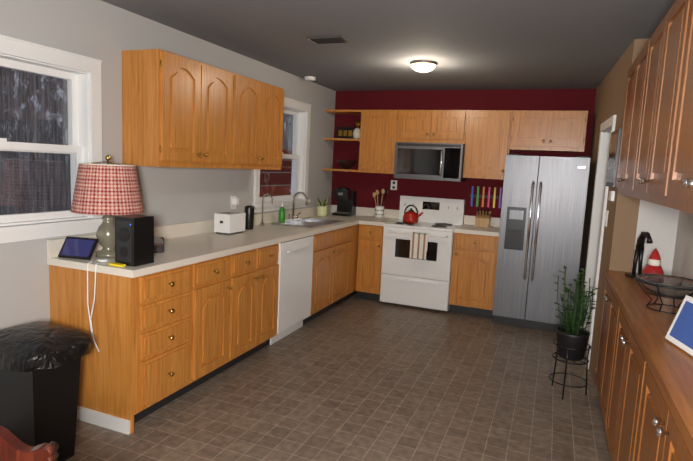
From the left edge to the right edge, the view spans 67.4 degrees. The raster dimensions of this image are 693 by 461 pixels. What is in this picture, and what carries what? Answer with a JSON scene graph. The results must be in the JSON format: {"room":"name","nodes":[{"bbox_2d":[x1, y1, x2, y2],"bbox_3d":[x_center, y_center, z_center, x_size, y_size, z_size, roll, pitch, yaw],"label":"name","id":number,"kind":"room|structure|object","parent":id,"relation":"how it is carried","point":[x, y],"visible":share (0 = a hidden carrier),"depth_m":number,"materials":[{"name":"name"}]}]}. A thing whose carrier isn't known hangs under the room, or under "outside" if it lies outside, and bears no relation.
{"room":"kitchen","nodes":[
{"label":"kitchen","id":0,"kind":"room"},
{"bbox_2d":[0,0,335,328],"bbox_3d":[-1.839,-0.131,2.760,0.150,2.440,8.750,6,8,21],"label":"wall","id":1,"kind":"structure","parent":0,"point":[107,34],"depth_m":3.40,"materials":[{"name":"grey paint"}]},
{"bbox_2d":[0,34,102,243],"bbox_3d":[-1.806,-0.462,2.690,0.205,1.047,1.240,6,8,21],"label":"window","id":2,"kind":"structure","parent":1,"relation":"in","point":[81,74],"depth_m":3.00,"materials":[{"name":"white wood"}]},
{"bbox_2d":[122,49,237,168],"bbox_3d":[-1.158,-0.813,3.671,0.316,0.726,0.790,6,8,21],"label":"upper cabinet","id":3,"kind":"object","parent":1,"relation":"attached to","point":[180,111],"depth_m":3.39,"materials":[{"name":"brown wood"}]},
{"bbox_2d":[231,196,238,208],"bbox_3d":[-0.986,-0.246,4.618,0.049,0.115,0.080,6,8,21],"label":"electrical outlet","id":4,"kind":"object","parent":1,"relation":"attached to","point":[234,201],"visible":1,"depth_m":4.60,"materials":[{"name":"white plastic"}]},
{"bbox_2d":[234,74,283,169],"bbox_3d":[-0.861,-0.889,4.401,0.316,0.726,0.794,6,8,21],"label":"upper cabinet","id":5,"kind":"object","parent":1,"relation":"attached to","point":[259,143],"depth_m":4.32,"materials":[{"name":"brown wood"}]},
{"bbox_2d":[252,97,311,212],"bbox_3d":[-0.699,-0.794,5.410,0.205,1.147,1.150,6,8,21],"label":"window","id":6,"kind":"structure","parent":1,"relation":"in","point":[299,111],"depth_m":5.79,"materials":[{"name":"white wood"}]},
{"bbox_2d":[65,293,610,460],"bbox_3d":[0.249,1.345,1.985,4.850,0.100,8.900,6,8,21],"label":"floor","id":7,"kind":"structure","parent":0,"point":[353,378],"depth_m":3.39,"materials":[{"name":"tile"}]},
{"bbox_2d":[0,426,58,460],"bbox_3d":[-0.871,0.831,1.418,0.430,0.949,0.533,3,7,2],"label":"dining chair","id":8,"kind":"object","parent":7,"relation":"on","point":[13,447],"visible":1,"depth_m":1.13,"materials":[{"name":"brown wood"}]},
{"bbox_2d":[0,321,91,460],"bbox_3d":[-1.513,0.801,2.538,0.495,0.673,0.410,6,8,21],"label":"trash can","id":9,"kind":"object","parent":7,"relation":"on","point":[40,363],"visible":1,"depth_m":2.42,"materials":[{"name":"black plastic"}]},
{"bbox_2d":[47,205,398,434],"bbox_3d":[-0.545,0.410,4.689,0.925,1.020,4.018,6,8,21],"label":"base cabinet","id":10,"kind":"object","parent":7,"relation":"on","point":[193,305],"visible":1,"depth_m":3.28,"materials":[{"name":"brown wood"}]},
{"bbox_2d":[87,260,99,351],"bbox_3d":[-1.382,0.418,2.876,0.116,0.490,0.081,6,8,21],"label":"cord","id":11,"kind":"object","parent":10,"relation":"on","point":[91,327],"visible":0.94,"depth_m":2.84,"materials":[{"name":"white plastic"}]},
{"bbox_2d":[71,155,143,257],"bbox_3d":[-1.393,-0.143,3.038,0.390,0.595,0.390,6,8,21],"label":"table lamp","id":12,"kind":"object","parent":10,"relation":"on","point":[107,190],"visible":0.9,"depth_m":2.90,"materials":[{"name":"red fabric"}]},
{"bbox_2d":[97,258,125,266],"bbox_3d":[-1.298,0.177,2.862,0.238,0.012,0.056,8,9,39],"label":"clutter","id":13,"kind":"object","parent":10,"relation":"on","point":[112,263],"visible":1,"depth_m":2.82,"materials":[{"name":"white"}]},
{"bbox_2d":[115,214,153,266],"bbox_3d":[-1.178,0.052,2.887,0.135,0.265,0.156,6,8,21],"label":"speaker","id":14,"kind":"object","parent":10,"relation":"on","point":[134,240],"visible":1,"depth_m":2.83,"materials":[{"name":"black plastic"}]},
{"bbox_2d":[154,237,164,252],"bbox_3d":[-1.194,0.091,3.285,0.084,0.090,0.084,6,8,21],"label":"candle jar","id":15,"kind":"object","parent":10,"relation":"on","point":[159,244],"visible":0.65,"depth_m":3.25,"materials":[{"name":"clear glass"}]},
{"bbox_2d":[214,212,245,234],"bbox_3d":[-0.969,-0.063,4.309,0.150,0.166,0.243,6,8,21],"label":"toaster","id":16,"kind":"object","parent":10,"relation":"on","point":[228,223],"visible":1,"depth_m":4.23,"materials":[{"name":"white"}]},
{"bbox_2d":[244,205,253,229],"bbox_3d":[-0.865,-0.118,4.615,0.086,0.210,0.086,6,8,21],"label":"tumbler","id":17,"kind":"object","parent":10,"relation":"on","point":[249,217],"visible":0.92,"depth_m":4.58,"materials":[{"name":"black plastic"}]},
{"bbox_2d":[260,194,272,225],"bbox_3d":[-0.752,-0.193,4.876,0.129,0.307,0.044,6,8,21],"label":"tap","id":18,"kind":"object","parent":10,"relation":"on","point":[261,223],"visible":1,"depth_m":4.88,"materials":[{"name":"silver metal"}]},
{"bbox_2d":[278,202,284,221],"bbox_3d":[-0.649,-0.183,5.226,0.068,0.200,0.067,6,8,21],"label":"soap bottle","id":19,"kind":"object","parent":10,"relation":"on","point":[281,216],"visible":1,"depth_m":5.20,"materials":[{"name":"green plastic"}]},
{"bbox_2d":[286,192,307,220],"bbox_3d":[-0.492,-0.253,5.415,0.186,0.306,0.263,6,8,21],"label":"faucet","id":20,"kind":"object","parent":10,"relation":"on","point":[292,217],"visible":1,"depth_m":5.42,"materials":[{"name":"silver metal"}]},
{"bbox_2d":[317,196,329,216],"bbox_3d":[-0.278,-0.285,6.094,0.148,0.238,0.130,6,8,21],"label":"planter","id":21,"kind":"object","parent":10,"relation":"on","point":[322,210],"visible":1,"depth_m":6.06,"materials":[{"name":"beige ceramic"}]},
{"bbox_2d":[332,187,356,216],"bbox_3d":[-0.024,-0.358,6.356,0.200,0.342,0.296,6,8,21],"label":"coffee maker","id":22,"kind":"object","parent":10,"relation":"on","point":[345,197],"visible":1,"depth_m":6.32,"materials":[{"name":"black plastic"}]},
{"bbox_2d":[373,189,387,217],"bbox_3d":[0.404,-0.333,6.270,0.174,0.353,0.116,6,8,21],"label":"utensil crock","id":23,"kind":"object","parent":10,"relation":"on","point":[379,211],"visible":1,"depth_m":6.24,"materials":[{"name":"white ceramic"}]},
{"bbox_3d":[-1.534,0.152,2.987,0.109,0.010,0.074,6,8,21],"label":"stand","id":24,"kind":"object","parent":10,"relation":"on","visible":0},
{"bbox_2d":[58,236,97,259],"bbox_3d":[-1.533,0.101,2.970,0.200,0.113,0.084,4,7,10],"label":"tablet device","id":25,"kind":"object","parent":24,"relation":"on","point":[78,248],"visible":0.96,"depth_m":2.96,"materials":[{"name":"black plastic"}]},
{"bbox_2d":[267,235,313,344],"bbox_3d":[-0.709,0.479,4.646,0.632,0.871,0.610,6,8,21],"label":"dishwasher","id":26,"kind":"object","parent":7,"relation":"on","point":[295,259],"visible":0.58,"depth_m":4.49,"materials":[{"name":"white metal"}]},
{"bbox_2d":[380,195,464,310],"bbox_3d":[0.859,0.224,5.882,0.764,1.170,0.729,6,8,21],"label":"range","id":27,"kind":"object","parent":7,"relation":"on","point":[416,268],"visible":0.94,"depth_m":5.65,"materials":[{"name":"white metal"}]},
{"bbox_2d":[403,205,422,222],"bbox_3d":[0.747,-0.186,5.820,0.231,0.203,0.180,6,8,21],"label":"kettle","id":28,"kind":"object","parent":27,"relation":"on","point":[410,216],"visible":1,"depth_m":5.78,"materials":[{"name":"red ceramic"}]},
{"bbox_2d":[449,215,499,317],"bbox_3d":[1.435,0.379,5.704,0.457,1.020,0.659,6,8,21],"label":"base cabinet","id":29,"kind":"object","parent":7,"relation":"on","point":[473,269],"visible":0.96,"depth_m":5.45,"materials":[{"name":"brown wood"}]},
{"bbox_2d":[475,208,490,227],"bbox_3d":[1.521,-0.145,5.783,0.150,0.206,0.157,6,8,21],"label":"knife block","id":30,"kind":"object","parent":29,"relation":"on","point":[482,218],"visible":1,"depth_m":5.73,"materials":[{"name":"brown wood"}]},
{"bbox_2d":[492,154,590,331],"bbox_3d":[1.986,0.102,5.338,0.759,1.712,0.817,6,8,21],"label":"fridge","id":31,"kind":"object","parent":7,"relation":"on","point":[543,206],"visible":0.92,"depth_m":5.02,"materials":[{"name":"grey metal"}]},
{"bbox_2d":[549,338,590,399],"bbox_3d":[1.563,0.969,3.643,0.259,0.362,0.262,6,8,21],"label":"plant stand","id":32,"kind":"object","parent":7,"relation":"on","point":[566,362],"visible":0.85,"depth_m":3.58,"materials":[{"name":"black metal"}]},
{"bbox_2d":[553,265,598,360],"bbox_3d":[1.565,0.575,3.597,0.311,0.625,0.305,6,8,21],"label":"potted plant","id":33,"kind":"object","parent":32,"relation":"on","point":[573,335],"visible":1,"depth_m":3.57,"materials":[{"name":"green plant"}]},
{"bbox_2d":[595,270,692,460],"bbox_3d":[0.780,1.030,0.714,0.424,0.885,6.300,6,8,21],"label":"base cabinet","id":34,"kind":"object","parent":7,"relation":"on","point":[644,374],"visible":1,"depth_m":2.18,"materials":[{"name":"brown wood"}]},
{"bbox_2d":[625,232,652,277],"bbox_3d":[1.890,0.156,3.348,0.129,0.306,0.186,6,8,21],"label":"figure sculpture","id":35,"kind":"object","parent":34,"relation":"on","point":[639,250],"visible":0.9,"depth_m":3.37,"materials":[{"name":"black metal"}]},
{"bbox_2d":[642,248,663,274],"bbox_3d":[1.855,0.218,3.137,0.125,0.231,0.122,6,8,21],"label":"figurine","id":36,"kind":"object","parent":34,"relation":"on","point":[652,266],"visible":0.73,"depth_m":3.11,"materials":[{"name":"red"}]},
{"bbox_2d":[632,273,692,313],"bbox_3d":[1.594,0.317,2.570,0.344,0.149,0.318,6,8,21],"label":"bowl","id":37,"kind":"object","parent":34,"relation":"on","point":[668,286],"visible":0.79,"depth_m":2.55,"materials":[{"name":"black metal"}]},
{"bbox_2d":[337,160,355,168],"bbox_3d":[0.000,-0.805,6.362,0.250,0.110,0.250,6,8,21],"label":"glass bowl","id":38,"kind":"object","parent":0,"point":[346,164],"visible":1,"depth_m":6.28,"materials":[{"name":"brown glass"}]},
{"bbox_2d":[101,0,674,90],"bbox_3d":[0.369,-1.173,1.675,4.850,0.100,8.900,6,8,21],"label":"ceiling","id":39,"kind":"structure","parent":0,"point":[514,44],"depth_m":3.63,"materials":[{"name":"grey paint"}]},
{"bbox_2d":[304,76,315,80],"bbox_3d":[-0.389,-1.615,5.536,0.120,0.036,0.120,6,8,21],"label":"smoke detector","id":40,"kind":"object","parent":39,"relation":"attached to","point":[309,78],"visible":1,"depth_m":5.49,"materials":[{"name":"white plastic"}]},
{"bbox_2d":[306,35,349,43],"bbox_3d":[-0.134,-1.403,3.829,0.280,0.015,0.160,6,8,21],"label":"ceiling vent","id":41,"kind":"object","parent":39,"relation":"in","point":[329,39],"visible":1,"depth_m":3.80,"materials":[{"name":"silver metal"}]},
{"bbox_2d":[410,60,436,71],"bbox_3d":[0.666,-1.417,4.511,0.240,0.079,0.240,6,8,21],"label":"light","id":42,"kind":"object","parent":39,"relation":"attached to","point":[423,65],"visible":1,"depth_m":4.44,"materials":[{"name":"white glass"}]},
{"bbox_2d":[331,89,596,217],"bbox_3d":[2.014,-0.326,5.839,4.700,2.440,0.150,6,8,21],"label":"wall","id":43,"kind":"structure","parent":0,"point":[364,185],"depth_m":6.07,"materials":[{"name":"red paint"}]},
{"bbox_2d":[355,110,398,173],"bbox_3d":[0.422,-1.043,6.152,0.463,0.726,0.316,6,8,21],"label":"upper cabinet","id":44,"kind":"object","parent":43,"relation":"attached to","point":[379,129],"depth_m":6.01,"materials":[{"name":"brown wood"}]},
{"bbox_2d":[337,127,354,138],"bbox_3d":[-0.010,-1.201,6.418,0.230,0.150,0.028,6,8,21],"label":"frame","id":45,"kind":"object","parent":44,"relation":"in","point":[344,132],"visible":0.9,"depth_m":6.41,"materials":[{"name":"black plastic"}]},
{"bbox_2d":[353,121,360,138],"bbox_3d":[0.136,-1.218,6.264,0.116,0.235,0.114,6,8,21],"label":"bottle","id":46,"kind":"object","parent":44,"relation":"in","point":[356,133],"visible":0.83,"depth_m":6.23,"materials":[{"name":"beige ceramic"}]},
{"bbox_2d":[390,180,396,189],"bbox_3d":[0.576,-0.551,6.311,0.080,0.115,0.009,6,8,21],"label":"electrical outlet","id":47,"kind":"object","parent":43,"relation":"attached to","point":[393,184],"visible":1,"depth_m":6.31,"materials":[{"name":"white plastic"}]},
{"bbox_2d":[399,110,466,145],"bbox_3d":[0.999,-1.169,5.906,0.760,0.361,0.316,6,8,21],"label":"upper cabinet","id":48,"kind":"object","parent":43,"relation":"attached to","point":[420,126],"depth_m":5.75,"materials":[{"name":"brown wood"}]},
{"bbox_2d":[394,142,465,181],"bbox_3d":[0.956,-0.778,5.891,0.752,0.405,0.451,6,8,21],"label":"microwave","id":49,"kind":"object","parent":48,"relation":"attached to","point":[432,161],"visible":0.98,"depth_m":5.72,"materials":[{"name":"grey metal"}]},
{"bbox_2d":[470,186,501,207],"bbox_3d":[1.591,-0.379,5.904,0.380,0.230,0.035,6,8,21],"label":"rack","id":50,"kind":"object","parent":43,"relation":"attached to","point":[483,196],"visible":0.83,"depth_m":5.90,"materials":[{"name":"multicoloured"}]},
{"bbox_2d":[463,110,514,179],"bbox_3d":[1.560,-0.933,5.703,0.466,0.726,0.316,6,8,21],"label":"upper cabinet","id":51,"kind":"object","parent":43,"relation":"attached to","point":[490,139],"depth_m":5.56,"materials":[{"name":"brown wood"}]},
{"bbox_2d":[511,110,587,152],"bbox_3d":[2.119,-1.039,5.465,0.720,0.406,0.316,6,8,21],"label":"upper cabinet","id":52,"kind":"object","parent":43,"relation":"attached to","point":[532,130],"depth_m":5.32,"materials":[{"name":"brown wood"}]},
{"bbox_2d":[576,38,692,390],"bbox_3d":[1.222,0.173,1.470,0.620,2.440,8.600,6,8,21],"label":"wall","id":53,"kind":"structure","parent":0,"point":[668,229],"depth_m":3.58,"materials":[{"name":"brown"}]},
{"bbox_2d":[580,115,615,368],"bbox_3d":[2.177,0.087,4.369,0.212,1.995,0.770,6,8,21],"label":"door frame","id":54,"kind":"structure","parent":53,"relation":"attached to","point":[597,221],"depth_m":4.61,"materials":[{"name":"white wood"}]},
{"bbox_2d":[604,191,614,226],"bbox_3d":[1.928,-0.157,3.816,0.026,0.270,0.280,6,8,21],"label":"light switch","id":55,"kind":"object","parent":53,"relation":"attached to","point":[611,195],"visible":1,"depth_m":3.75,"materials":[{"name":"white plastic"}]},
{"bbox_2d":[606,128,621,186],"bbox_3d":[1.923,-0.515,3.735,0.048,0.400,0.365,6,8,21],"label":"picture frame","id":56,"kind":"object","parent":53,"relation":"attached to","point":[613,158],"visible":0.93,"depth_m":3.65,"materials":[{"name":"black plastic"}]},
{"bbox_2d":[615,43,646,195],"bbox_3d":[1.871,-0.608,3.029,0.391,0.830,0.900,6,8,21],"label":"upper cabinet","id":57,"kind":"object","parent":53,"relation":"attached to","point":[635,73],"depth_m":3.11,"materials":[{"name":"brown wood"}]},
{"bbox_2d":[627,0,682,204],"bbox_3d":[1.534,-0.522,2.199,0.391,0.830,0.900,6,8,21],"label":"upper cabinet","id":58,"kind":"object","parent":53,"relation":"attached to","point":[655,162],"depth_m":2.28,"materials":[{"name":"brown wood"}]},
{"bbox_2d":[659,0,692,213],"bbox_3d":[1.198,-0.436,1.369,0.391,0.830,0.900,6,8,21],"label":"upper cabinet","id":59,"kind":"object","parent":53,"relation":"attached to","point":[676,192],"depth_m":1.79,"materials":[{"name":"brown wood"}]},
{"label":"outside","id":60,"kind":"structure","parent":0,"visible":0},
{"bbox_2d":[259,149,291,196],"bbox_3d":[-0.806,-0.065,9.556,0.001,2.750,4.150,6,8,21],"label":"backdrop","id":61,"kind":"structure","parent":60,"point":[264,189],"depth_m":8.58,"materials":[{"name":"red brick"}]},
{"bbox_3d":[1.328,0.451,1.949,0.074,0.010,0.074,6,8,21],"label":"stand","id":62,"kind":"object","parent":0,"visible":0},
{"bbox_2d":[665,295,692,355],"bbox_3d":[1.302,0.361,1.942,0.074,0.186,0.260,4,7,7],"label":"photo frame","id":63,"kind":"object","parent":62,"relation":"on","point":[680,333],"visible":1,"depth_m":2.00,"materials":[{"name":"white"}]},
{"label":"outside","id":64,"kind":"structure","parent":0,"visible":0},
{"bbox_2d":[0,67,292,214],"bbox_3d":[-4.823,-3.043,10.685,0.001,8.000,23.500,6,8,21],"label":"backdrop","id":65,"kind":"structure","parent":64,"point":[17,76],"depth_m":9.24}
]}

